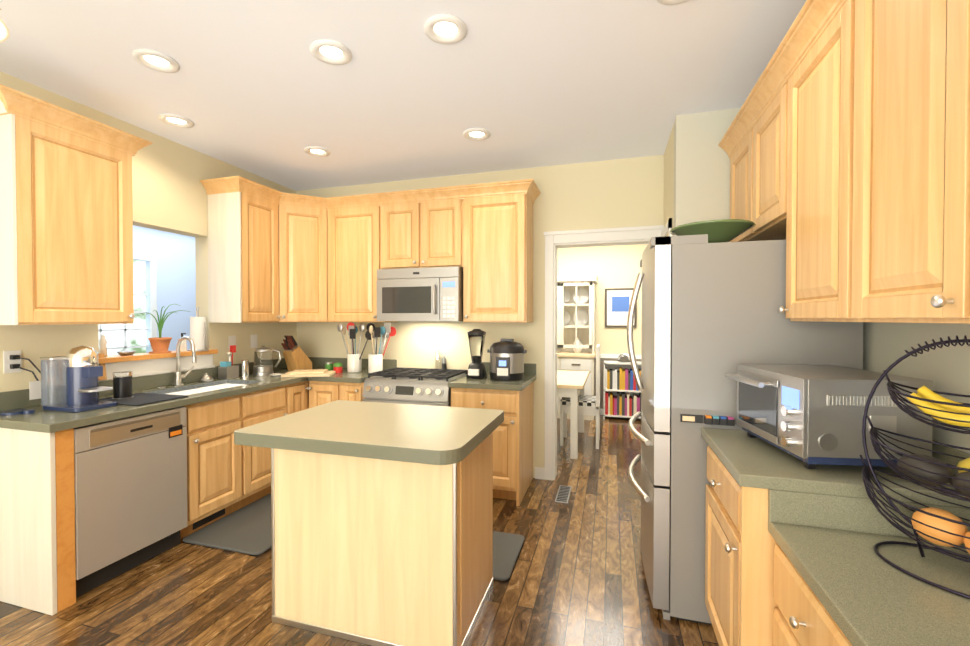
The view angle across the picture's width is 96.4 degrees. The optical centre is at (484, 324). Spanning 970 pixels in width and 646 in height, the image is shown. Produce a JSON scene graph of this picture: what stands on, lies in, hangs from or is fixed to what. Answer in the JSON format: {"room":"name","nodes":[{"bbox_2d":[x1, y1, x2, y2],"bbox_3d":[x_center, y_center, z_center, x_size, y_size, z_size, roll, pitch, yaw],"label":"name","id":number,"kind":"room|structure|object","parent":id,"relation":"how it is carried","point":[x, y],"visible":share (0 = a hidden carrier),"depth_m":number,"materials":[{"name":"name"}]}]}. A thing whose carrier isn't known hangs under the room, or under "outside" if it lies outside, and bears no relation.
{"room":"kitchen","nodes":[
{"label":"kitchen","id":0,"kind":"room"},
{"bbox_2d":[0,71,296,391],"bbox_3d":[-3.020,0.024,1.212,0.140,2.750,7.270,0,1,16],"label":"wall","id":1,"kind":"structure","parent":0,"point":[169,193],"depth_m":3.21,"materials":[{"name":"beige paint"}]},
{"bbox_2d":[3,350,40,399],"label":"outlet plates","id":2,"kind":"object","parent":1,"relation":"attached to","point":[12,361],"depth_m":2.39,"materials":[{"name":"white plastic"}]},
{"bbox_2d":[0,88,139,324],"bbox_3d":[-2.405,-0.572,2.460,0.325,1.140,0.574,0,1,16],"label":"upper cabinet","id":3,"kind":"object","parent":1,"relation":"attached to","point":[66,228],"depth_m":2.33,"materials":[{"name":"brown wood"}]},
{"bbox_2d":[98,354,106,380],"bbox_3d":[-2.497,0.274,2.682,0.039,0.170,0.260,0,1,16],"label":"coffee sign","id":4,"kind":"object","parent":1,"relation":"attached to","point":[104,377],"visible":0.18,"depth_m":2.79,"materials":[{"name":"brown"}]},
{"bbox_2d":[0,358,287,408],"bbox_3d":[-2.302,0.400,3.375,0.020,0.100,2.436,0,1,16],"label":"backsplash","id":5,"kind":"structure","parent":1,"relation":"attached to","point":[16,399],"depth_m":3.05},
{"bbox_2d":[99,349,217,381],"bbox_3d":[-2.426,0.286,3.193,0.200,0.154,0.880,0,1,16],"label":"trim","id":6,"kind":"structure","parent":1,"relation":"attached to","point":[141,364],"depth_m":3.12,"materials":[{"name":"brown wood"}]},
{"bbox_2d":[99,334,107,356],"bbox_3d":[-2.533,0.139,2.879,0.043,0.155,0.043,0,1,16],"label":"figurine","id":7,"kind":"object","parent":6,"relation":"on","point":[103,345],"visible":0.9,"depth_m":2.87,"materials":[{"name":"white ceramic"}]},
{"bbox_2d":[117,351,135,355],"bbox_3d":[-2.478,0.199,2.998,0.110,0.032,0.110,0,1,16],"label":"bowl","id":8,"kind":"object","parent":6,"relation":"on","point":[123,353],"visible":0.83,"depth_m":2.97,"materials":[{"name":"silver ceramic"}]},
{"bbox_2d":[141,304,189,352],"bbox_3d":[-2.404,0.026,3.232,0.138,0.371,0.372,0,1,16],"label":"plant pot","id":9,"kind":"object","parent":6,"relation":"on","point":[159,344],"visible":0.98,"depth_m":3.20,"materials":[{"name":"brown ceramic"}]},
{"bbox_2d":[178,333,186,351],"bbox_3d":[-2.348,0.137,3.366,0.058,0.145,0.056,0,1,16],"label":"soap bottle","id":10,"kind":"object","parent":6,"relation":"on","point":[183,346],"visible":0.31,"depth_m":3.35,"materials":[{"name":"white plastic"}]},
{"bbox_2d":[187,307,208,350],"bbox_3d":[-2.289,0.034,3.462,0.150,0.349,0.150,0,1,16],"label":"paper towel holder","id":11,"kind":"object","parent":6,"relation":"on","point":[198,330],"visible":0.98,"depth_m":3.42,"materials":[{"name":"white paper"}]},
{"bbox_2d":[228,335,235,349],"label":"outlet plates","id":12,"kind":"object","parent":1,"relation":"attached to","point":[231,339],"depth_m":3.76,"materials":[{"name":"white plastic"}]},
{"bbox_2d":[204,176,279,322],"bbox_3d":[-2.015,-0.589,3.717,0.368,1.140,0.482,0,1,16],"label":"upper cabinet","id":13,"kind":"object","parent":1,"relation":"attached to","point":[244,277],"depth_m":3.52,"materials":[{"name":"brown wood"}]},
{"bbox_2d":[251,335,256,347],"label":"outlet plates","id":14,"kind":"object","parent":1,"relation":"attached to","point":[253,337],"depth_m":3.99,"materials":[{"name":"white plastic"}]},
{"bbox_2d":[133,225,195,352],"bbox_3d":[-4.488,-0.024,4.886,0.100,2.750,6.100,0,1,16],"label":"wall","id":15,"kind":"structure","parent":0,"point":[174,253],"depth_m":5.75,"materials":[{"name":"blue"}]},
{"bbox_2d":[98,253,156,355],"bbox_3d":[-4.389,-0.153,5.136,0.130,1.440,0.940,0,1,16],"label":"sunroom window","id":16,"kind":"structure","parent":15,"relation":"in","point":[125,337],"depth_m":5.44,"materials":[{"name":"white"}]},
{"bbox_2d":[188,385,275,432],"bbox_3d":[-1.776,0.593,3.150,0.020,0.200,0.875,0,1,16],"label":"drawer front","id":17,"kind":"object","parent":0,"relation":"attached to","point":[233,406],"depth_m":3.04,"materials":[{"name":"brown wood"}]},
{"bbox_2d":[0,415,718,645],"bbox_3d":[-1.448,1.425,2.297,11.200,0.080,10.200,0,1,16],"label":"floor","id":18,"kind":"structure","parent":0,"point":[577,577],"depth_m":2.25,"materials":[{"name":"brown wood"}]},
{"bbox_2d":[0,405,191,615],"bbox_3d":[-2.258,0.942,2.473,0.612,0.879,0.684,0,1,16],"label":"base cabinet","id":19,"kind":"object","parent":18,"relation":"on","point":[38,554],"depth_m":2.11,"materials":[{"name":"brown wood"}]},
{"bbox_2d":[0,393,199,432],"bbox_3d":[-2.239,0.482,2.484,0.641,0.040,0.760,0,1,16],"label":"countertop","id":20,"kind":"structure","parent":19,"relation":"on","point":[41,421],"depth_m":2.23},
{"bbox_2d":[0,409,34,415],"bbox_3d":[-2.442,0.455,2.262,0.141,0.018,0.099,0,1,16],"label":"pod holder","id":21,"kind":"object","parent":20,"relation":"on","point":[18,411],"visible":1,"depth_m":2.26,"materials":[{"name":"blue plastic"}]},
{"bbox_2d":[40,345,116,412],"bbox_3d":[-2.258,0.290,2.419,0.292,0.345,0.212,0,1,16],"label":"coffee machine","id":22,"kind":"object","parent":20,"relation":"on","point":[70,381],"visible":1,"depth_m":2.38,"materials":[{"name":"blue plastic"}]},
{"bbox_2d":[99,393,187,405],"bbox_3d":[-2.123,0.455,2.664,0.410,0.008,0.310,0,1,16],"label":"dish mat","id":23,"kind":"object","parent":20,"relation":"on","point":[138,399],"visible":0.71,"depth_m":2.64,"materials":[{"name":"grey"}]},
{"bbox_2d":[112,371,133,398],"bbox_3d":[-2.238,0.376,2.681,0.103,0.165,0.103,0,1,16],"label":"canister","id":24,"kind":"object","parent":23,"relation":"on","point":[122,385],"visible":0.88,"depth_m":2.65,"materials":[{"name":"black metal"}]},
{"bbox_2d":[157,336,196,387],"bbox_3d":[-2.228,0.269,3.197,0.202,0.367,0.270,0,1,16],"label":"faucet","id":25,"kind":"object","parent":20,"relation":"on","point":[179,377],"visible":1,"depth_m":3.22,"materials":[{"name":"silver metal"}]},
{"bbox_2d":[74,406,186,596],"bbox_3d":[-1.978,0.949,2.443,0.081,0.867,0.582,0,1,16],"label":"dishwasher","id":26,"kind":"object","parent":19,"relation":"in","point":[130,492],"visible":0.9,"depth_m":2.38,"materials":[{"name":"silver metal"}]},
{"bbox_2d":[192,417,255,532],"bbox_3d":[-2.090,1.034,3.052,0.610,0.679,0.499,0,1,16],"label":"base cabinet","id":27,"kind":"object","parent":18,"relation":"on","point":[226,475],"depth_m":2.97,"materials":[{"name":"brown wood"}]},
{"bbox_2d":[183,493,271,554],"bbox_3d":[-1.527,1.365,3.059,0.620,0.017,0.820,0,1,16],"label":"area rug","id":28,"kind":"object","parent":18,"relation":"on","point":[246,529],"visible":0.54,"depth_m":2.84,"materials":[{"name":"grey fabric"}]},
{"bbox_2d":[216,381,311,416],"bbox_3d":[-1.851,0.925,3.732,0.687,0.879,0.339,0,1,16],"label":"base cabinet","id":29,"kind":"object","parent":18,"relation":"on","point":[296,396],"depth_m":3.58,"materials":[{"name":"brown wood"}]},
{"bbox_2d":[216,365,319,384],"bbox_3d":[-1.799,0.462,3.989,0.641,0.040,0.976,0,1,16],"label":"countertop","id":30,"kind":"structure","parent":29,"relation":"on","point":[252,379],"depth_m":3.56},
{"bbox_2d":[199,373,212,381],"bbox_3d":[-2.213,0.416,3.445,0.096,0.066,0.096,0,1,16],"label":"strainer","id":31,"kind":"object","parent":30,"relation":"on","point":[206,377],"visible":1,"depth_m":3.42,"materials":[{"name":"metal"}]},
{"bbox_2d":[218,345,238,378],"bbox_3d":[-2.138,0.311,3.627,0.090,0.270,0.135,0,1,16],"label":"sink caddy","id":32,"kind":"object","parent":30,"relation":"on","point":[228,370],"visible":1,"depth_m":3.59,"materials":[{"name":"silver metal"}]},
{"bbox_2d":[241,359,248,376],"bbox_3d":[-2.052,0.370,3.710,0.060,0.151,0.060,0,1,16],"label":"steel canister","id":33,"kind":"object","parent":30,"relation":"on","point":[244,367],"visible":1,"depth_m":3.69,"materials":[{"name":"silver metal"}]},
{"bbox_2d":[253,346,281,375],"bbox_3d":[-1.958,0.315,3.867,0.200,0.257,0.186,0,1,16],"label":"kettle","id":34,"kind":"object","parent":30,"relation":"on","point":[263,362],"visible":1,"depth_m":3.81,"materials":[{"name":"silver metal"}]},
{"bbox_2d":[281,335,311,370],"bbox_3d":[-1.805,0.269,4.150,0.132,0.340,0.256,0,1,28],"label":"knife block","id":35,"kind":"object","parent":30,"relation":"on","point":[296,357],"visible":1,"depth_m":4.09,"materials":[{"name":"brown wood"}]},
{"bbox_2d":[281,369,335,377],"bbox_3d":[-1.543,0.424,3.812,0.400,0.040,0.260,0,1,-9],"label":"cutting board","id":36,"kind":"object","parent":30,"relation":"on","point":[313,373],"visible":1,"depth_m":3.72,"materials":[{"name":"brown wood"}]},
{"bbox_2d":[325,362,332,370],"bbox_3d":[-1.454,0.396,4.046,0.072,0.090,0.072,0,1,16],"label":"jar","id":37,"kind":"object","parent":30,"relation":"on","point":[329,366],"visible":0.73,"depth_m":4.02,"materials":[{"name":"green glass"}]},
{"bbox_2d":[308,369,385,384],"bbox_3d":[-1.196,0.462,3.989,0.517,0.040,0.639,0,1,16],"label":"countertop","id":38,"kind":"structure","parent":29,"relation":"on","point":[352,378],"depth_m":3.73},
{"bbox_2d":[333,363,342,372],"bbox_3d":[-1.354,0.395,3.996,0.084,0.092,0.084,0,1,16],"label":"jar","id":39,"kind":"object","parent":38,"relation":"on","point":[337,367],"visible":0.9,"depth_m":3.96,"materials":[{"name":"red plastic"}]},
{"bbox_2d":[337,322,372,372],"bbox_3d":[-1.184,0.209,4.045,0.370,0.463,0.144,0,1,16],"label":"utensil crock","id":40,"kind":"object","parent":38,"relation":"on","point":[354,362],"visible":0.98,"depth_m":4.01,"materials":[{"name":"white ceramic"}]},
{"bbox_2d":[366,323,395,372],"bbox_3d":[-0.971,0.213,3.986,0.304,0.457,0.140,0,1,16],"label":"utensil crock","id":41,"kind":"object","parent":38,"relation":"on","point":[375,360],"visible":0.94,"depth_m":3.95,"materials":[{"name":"white ceramic"}]},
{"bbox_2d":[252,409,279,499],"bbox_3d":[-1.988,1.029,3.401,0.610,0.679,0.524,0,1,16],"label":"base cabinet","id":42,"kind":"object","parent":18,"relation":"on","point":[263,455],"depth_m":3.34,"materials":[{"name":"brown wood"}]},
{"bbox_2d":[312,381,347,406],"bbox_3d":[-1.301,0.921,4.014,0.409,0.879,0.659,0,1,16],"label":"base cabinet","id":43,"kind":"object","parent":18,"relation":"on","point":[323,392],"depth_m":3.74,"materials":[{"name":"brown wood"}]},
{"bbox_2d":[348,381,363,400],"bbox_3d":[-1.085,0.922,3.976,0.299,0.879,0.610,0,1,16],"label":"base cabinet","id":44,"kind":"object","parent":18,"relation":"on","point":[355,392],"depth_m":3.66,"materials":[{"name":"brown wood"}]},
{"bbox_2d":[234,400,503,645],"bbox_3d":[-0.495,0.923,2.098,1.033,0.930,0.765,0,1,16],"label":"kitchen island","id":45,"kind":"object","parent":18,"relation":"on","point":[382,524],"visible":1,"depth_m":1.89,"materials":[{"name":"beige wood"}]},
{"bbox_2d":[362,367,467,406],"bbox_3d":[-0.580,0.889,3.790,0.760,0.953,0.682,0,1,16],"label":"range","id":46,"kind":"object","parent":18,"relation":"on","point":[418,386],"visible":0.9,"depth_m":3.56,"materials":[{"name":"silver metal"}]},
{"bbox_2d":[435,349,439,368],"bbox_3d":[-0.443,0.325,4.062,0.043,0.190,0.044,0,1,10],"label":"pepper mill","id":47,"kind":"object","parent":46,"relation":"on","point":[437,359],"depth_m":4.04,"materials":[{"name":"clear glass"}]},
{"bbox_2d":[442,356,445,368],"bbox_3d":[-0.381,0.356,4.045,0.043,0.130,0.044,0,1,10],"label":"pepper mill","id":48,"kind":"object","parent":46,"relation":"on","point":[443,359],"depth_m":4.03,"materials":[{"name":"clear glass"}]},
{"bbox_2d":[451,381,533,505],"bbox_3d":[0.076,0.926,3.637,0.559,0.879,0.611,0,1,16],"label":"base cabinet","id":49,"kind":"object","parent":18,"relation":"on","point":[513,438],"depth_m":3.32,"materials":[{"name":"brown wood"}]},
{"bbox_2d":[448,373,535,392],"bbox_3d":[0.081,0.467,3.615,0.592,0.040,0.639,0,1,16],"label":"countertop","id":50,"kind":"structure","parent":49,"relation":"on","point":[464,382],"depth_m":3.38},
{"bbox_2d":[466,329,486,378],"bbox_3d":[-0.073,0.241,3.636,0.139,0.410,0.167,0,1,16],"label":"blender","id":51,"kind":"object","parent":50,"relation":"on","point":[476,367],"visible":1,"depth_m":3.60,"materials":[{"name":"black plastic"}]},
{"bbox_2d":[487,339,526,380],"bbox_3d":[0.180,0.282,3.575,0.320,0.330,0.302,0,1,16],"label":"pot","id":52,"kind":"object","parent":50,"relation":"on","point":[506,359],"visible":1,"depth_m":3.46,"materials":[{"name":"silver plastic"}]},
{"bbox_2d":[493,531,524,580],"bbox_3d":[-0.430,1.370,2.749,1.300,0.017,0.500,0,1,16],"label":"area rug","id":53,"kind":"object","parent":18,"relation":"on","point":[507,548],"visible":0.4,"depth_m":2.60,"materials":[{"name":"grey fabric"}]},
{"bbox_2d":[555,485,571,503],"bbox_3d":[0.634,1.365,3.501,0.100,0.006,0.340,0,1,16],"label":"floor vent","id":54,"kind":"object","parent":18,"relation":"in","point":[563,494],"visible":1,"depth_m":3.48,"materials":[{"name":"silver metal"}]},
{"bbox_2d":[557,370,588,458],"bbox_3d":[0.494,0.971,5.084,1.360,0.755,1.250,0,1,16],"label":"dining table","id":55,"kind":"object","parent":18,"relation":"on","point":[571,384],"visible":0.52,"depth_m":4.39,"materials":[{"name":"white wood"}]},
{"bbox_2d":[557,275,596,420],"bbox_3d":[1.113,0.316,6.340,1.000,2.030,0.445,0,1,16],"label":"hutch","id":56,"kind":"object","parent":18,"relation":"on","point":[576,323],"visible":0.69,"depth_m":6.21,"materials":[{"name":"white wood"}]},
{"bbox_2d":[560,344,599,448],"bbox_3d":[1.092,0.790,4.953,0.420,1.120,0.400,0,1,16],"label":"dining chair","id":57,"kind":"object","parent":18,"relation":"on","point":[589,405],"visible":0.98,"depth_m":4.77,"materials":[{"name":"white wood"}]},
{"bbox_2d":[603,353,640,418],"bbox_3d":[1.990,0.867,6.174,0.580,0.933,0.285,0,1,16],"label":"bookcase","id":58,"kind":"object","parent":18,"relation":"on","point":[622,395],"visible":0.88,"depth_m":6.09,"materials":[{"name":"white wood"}]},
{"bbox_2d":[627,234,863,624],"bbox_3d":[1.258,0.484,2.363,0.924,1.800,0.931,0,1,16],"label":"fridge","id":59,"kind":"object","parent":18,"relation":"on","point":[712,316],"visible":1,"depth_m":2.00,"materials":[{"name":"grey metal"}]},
{"bbox_2d":[669,219,755,242],"bbox_3d":[1.173,-0.460,2.256,0.397,0.088,0.397,0,1,16],"label":"bowl","id":60,"kind":"object","parent":59,"relation":"on","point":[722,230],"visible":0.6,"depth_m":2.14,"materials":[{"name":"green ceramic"}]},
{"bbox_2d":[765,528,848,645],"bbox_3d":[1.099,1.030,1.058,0.550,0.739,0.520,0,1,16],"label":"base cabinet","id":61,"kind":"object","parent":18,"relation":"on","point":[795,615],"depth_m":1.22,"materials":[{"name":"brown wood"}]},
{"bbox_2d":[769,520,969,645],"bbox_3d":[0.797,0.655,0.037,0.558,0.040,2.600,0,1,16],"label":"countertop","id":62,"kind":"structure","parent":61,"relation":"on","point":[878,604],"depth_m":1.04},
{"bbox_2d":[859,335,969,598],"bbox_3d":[1.203,0.323,1.085,0.356,0.594,0.335,0,1,16],"label":"fruit basket","id":63,"kind":"object","parent":62,"relation":"on","point":[940,527],"visible":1,"depth_m":1.12,"materials":[{"name":"grey metal"}]},
{"bbox_2d":[705,444,969,645],"bbox_3d":[1.214,0.953,1.596,0.630,0.879,0.580,0,1,16],"label":"base cabinet","id":64,"kind":"object","parent":18,"relation":"on","point":[736,520],"depth_m":1.40,"materials":[{"name":"brown wood"}]},
{"bbox_2d":[701,428,969,511],"bbox_3d":[1.209,0.494,1.594,0.643,0.040,0.624,0,1,16],"label":"countertop","id":65,"kind":"structure","parent":64,"relation":"on","point":[751,462],"depth_m":1.38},
{"bbox_2d":[725,364,932,468],"bbox_3d":[1.215,0.323,1.616,0.441,0.299,0.464,0,1,6],"label":"toaster oven","id":66,"kind":"object","parent":65,"relation":"on","point":[810,416],"visible":0.77,"depth_m":1.40,"materials":[{"name":"silver metal"}]},
{"bbox_2d":[849,640,856,645],"bbox_3d":[0.942,1.038,0.524,0.550,0.739,0.594,0,1,16],"label":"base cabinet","id":67,"kind":"object","parent":18,"relation":"on","point":[850,641],"depth_m":0.90,"materials":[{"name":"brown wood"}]},
{"bbox_2d":[0,0,806,190],"bbox_3d":[-1.448,-1.405,2.259,11.200,0.080,10.200,0,1,16],"label":"ceiling","id":68,"kind":"structure","parent":0,"point":[256,87],"depth_m":2.37,"materials":[{"name":"white paint"}]},
{"bbox_2d":[0,9,9,41],"bbox_3d":[-1.800,-1.179,1.397,0.475,0.351,0.485,0,1,16],"label":"pendant light","id":69,"kind":"object","parent":68,"relation":"attached to","point":[4,33],"visible":1,"depth_m":1.50,"materials":[{"name":"white glass"}]},
{"bbox_2d":[132,49,179,72],"bbox_3d":[-1.694,-1.356,2.238,0.199,0.015,0.199,0,1,10],"label":"recessed light","id":70,"kind":"object","parent":68,"relation":"in","point":[151,59],"depth_m":2.23,"materials":[{"name":"white"}]},
{"bbox_2d":[158,113,193,127],"bbox_3d":[-2.070,-1.365,2.911,0.199,0.015,0.199,0,1,-23],"label":"recessed light","id":71,"kind":"object","parent":68,"relation":"in","point":[175,120],"depth_m":2.90,"materials":[{"name":"white"}]},
{"bbox_2d":[304,146,330,156],"bbox_3d":[-1.331,-1.372,3.445,0.199,0.015,0.199,0,1,10],"label":"recessed light","id":72,"kind":"object","parent":68,"relation":"in","point":[311,150],"depth_m":3.44,"materials":[{"name":"white"}]},
{"bbox_2d":[310,39,351,64],"bbox_3d":[-0.767,-1.355,2.165,0.199,0.015,0.199,0,1,7],"label":"recessed light","id":73,"kind":"object","parent":68,"relation":"in","point":[328,51],"depth_m":2.16,"materials":[{"name":"white"}]},
{"bbox_2d":[424,14,466,43],"bbox_3d":[-0.182,-1.353,1.994,0.199,0.015,0.199,0,1,7],"label":"recessed light","id":74,"kind":"object","parent":68,"relation":"in","point":[445,29],"depth_m":1.99,"materials":[{"name":"white"}]},
{"bbox_2d":[463,128,490,140],"bbox_3d":[-0.059,-1.368,3.125,0.199,0.015,0.199,0,1,10],"label":"recessed light","id":75,"kind":"object","parent":68,"relation":"in","point":[476,134],"depth_m":3.12,"materials":[{"name":"white"}]},
{"bbox_2d":[657,0,689,4],"bbox_3d":[0.784,-1.349,1.733,0.199,0.015,0.199,0,1,10],"label":"recessed light","id":76,"kind":"object","parent":68,"relation":"in","point":[666,2],"depth_m":1.81,"materials":[{"name":"white"}]},
{"bbox_2d":[296,155,663,477],"bbox_3d":[-0.259,-0.014,4.118,3.810,2.750,0.140,0,1,16],"label":"wall","id":77,"kind":"structure","parent":0,"point":[625,192],"depth_m":3.84,"materials":[{"name":"beige paint"}]},
{"bbox_2d":[276,190,331,321],"bbox_3d":[-1.740,-0.594,4.114,0.679,1.140,0.679,0,1,16],"label":"upper cabinet","id":78,"kind":"object","parent":77,"relation":"attached to","point":[303,222],"depth_m":3.95,"materials":[{"name":"brown wood"}]},
{"bbox_2d":[332,192,396,321],"bbox_3d":[-1.160,-0.594,4.104,0.682,1.140,0.369,0,1,16],"label":"upper cabinet","id":79,"kind":"object","parent":77,"relation":"attached to","point":[359,222],"depth_m":3.96,"materials":[{"name":"brown wood"}]},
{"bbox_2d":[388,188,427,268],"bbox_3d":[-0.675,-0.830,3.982,0.462,0.665,0.325,0,1,16],"label":"upper cabinet","id":80,"kind":"object","parent":77,"relation":"attached to","point":[407,211],"depth_m":3.82,"materials":[{"name":"brown wood"}]},
{"bbox_2d":[377,266,462,320],"bbox_3d":[-0.539,-0.260,3.885,0.764,0.457,0.447,0,1,16],"label":"microwave","id":81,"kind":"object","parent":80,"relation":"attached to","point":[422,294],"visible":1,"depth_m":3.71,"materials":[{"name":"silver metal"}]},
{"bbox_2d":[308,357,535,372],"bbox_3d":[-0.751,0.389,4.180,2.506,0.100,0.020,0,1,16],"label":"backsplash","id":82,"kind":"structure","parent":77,"relation":"attached to","point":[387,363],"depth_m":4.30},
{"bbox_2d":[428,185,463,267],"bbox_3d":[-0.369,-0.829,3.893,0.462,0.665,0.325,0,1,16],"label":"upper cabinet","id":83,"kind":"object","parent":77,"relation":"attached to","point":[445,205],"depth_m":3.71,"materials":[{"name":"brown wood"}]},
{"bbox_2d":[463,180,535,322],"bbox_3d":[0.082,-0.590,3.764,0.623,1.140,0.325,0,1,16],"label":"upper cabinet","id":84,"kind":"object","parent":77,"relation":"attached to","point":[498,268],"depth_m":3.60,"materials":[{"name":"brown wood"}]},
{"bbox_2d":[535,467,544,479],"bbox_3d":[0.851,1.321,3.369,1.050,0.100,0.710,0,1,16],"label":"baseboard","id":85,"kind":"structure","parent":77,"relation":"attached to","point":[539,472],"depth_m":3.83,"materials":[{"name":"white wood"}]},
{"bbox_2d":[544,218,671,480],"bbox_3d":[0.936,0.281,3.506,0.980,2.175,0.688,0,1,16],"label":"door frame","id":86,"kind":"structure","parent":77,"relation":"attached to","point":[554,240],"depth_m":3.78,"materials":[{"name":"white wood"}]},
{"bbox_2d":[557,244,647,354],"bbox_3d":[1.847,-0.045,6.420,5.400,2.750,0.100,0,1,16],"label":"wall","id":87,"kind":"structure","parent":0,"point":[616,266],"depth_m":6.35,"materials":[{"name":"beige paint"}]},
{"bbox_2d":[595,354,640,414],"bbox_3d":[1.828,0.881,6.370,5.200,0.900,0.030,0,1,16],"label":"trim","id":88,"kind":"structure","parent":87,"relation":"attached to","point":[608,357],"depth_m":6.40,"materials":[{"name":"white"}]},
{"bbox_2d":[605,288,636,327],"bbox_3d":[1.972,-0.243,6.312,0.440,0.570,0.030,0,1,16],"label":"picture frame","id":89,"kind":"object","parent":87,"relation":"attached to","point":[617,302],"visible":0.73,"depth_m":6.31,"materials":[{"name":"brown"}]},
{"bbox_2d":[664,108,740,235],"bbox_3d":[1.748,-0.002,3.162,0.780,2.750,0.850,0,1,16],"label":"wall","id":90,"kind":"structure","parent":0,"point":[696,173],"depth_m":2.81,"materials":[{"name":"beige paint"}]},
{"bbox_2d":[863,322,969,453],"bbox_3d":[1.036,0.046,-0.417,0.140,2.750,6.420,0,1,16],"label":"wall","id":91,"kind":"structure","parent":0,"point":[943,368],"depth_m":1.48,"materials":[{"name":"beige paint"}]},
{"bbox_2d":[726,60,781,241],"bbox_3d":[1.572,-0.807,2.255,0.325,0.665,0.930,0,1,16],"label":"upper cabinet","id":92,"kind":"object","parent":91,"relation":"attached to","point":[754,148],"depth_m":2.20,"materials":[{"name":"brown wood"}]},
{"bbox_2d":[774,0,833,321],"bbox_3d":[1.368,-0.570,1.557,0.325,1.120,0.674,0,1,16],"label":"upper cabinet","id":93,"kind":"object","parent":91,"relation":"attached to","point":[808,64],"depth_m":1.64,"materials":[{"name":"brown wood"}]},
{"bbox_2d":[830,0,933,322],"bbox_3d":[1.227,-0.564,1.077,0.325,1.120,0.614,0,1,16],"label":"upper cabinet","id":94,"kind":"object","parent":91,"relation":"attached to","point":[844,144],"depth_m":1.20,"materials":[{"name":"brown wood"}]},
{"bbox_2d":[930,0,969,323],"bbox_3d":[1.096,-0.558,0.626,0.325,1.120,0.614,0,1,16],"label":"upper cabinet","id":95,"kind":"object","parent":91,"relation":"attached to","point":[950,110],"depth_m":0.95,"materials":[{"name":"brown wood"}]},
{"bbox_2d":[932,440,969,474],"bbox_3d":[1.143,0.517,0.259,0.020,0.230,3.224,0,1,16],"label":"backsplash","id":96,"kind":"structure","parent":91,"relation":"attached to","point":[951,460],"depth_m":1.36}
]}

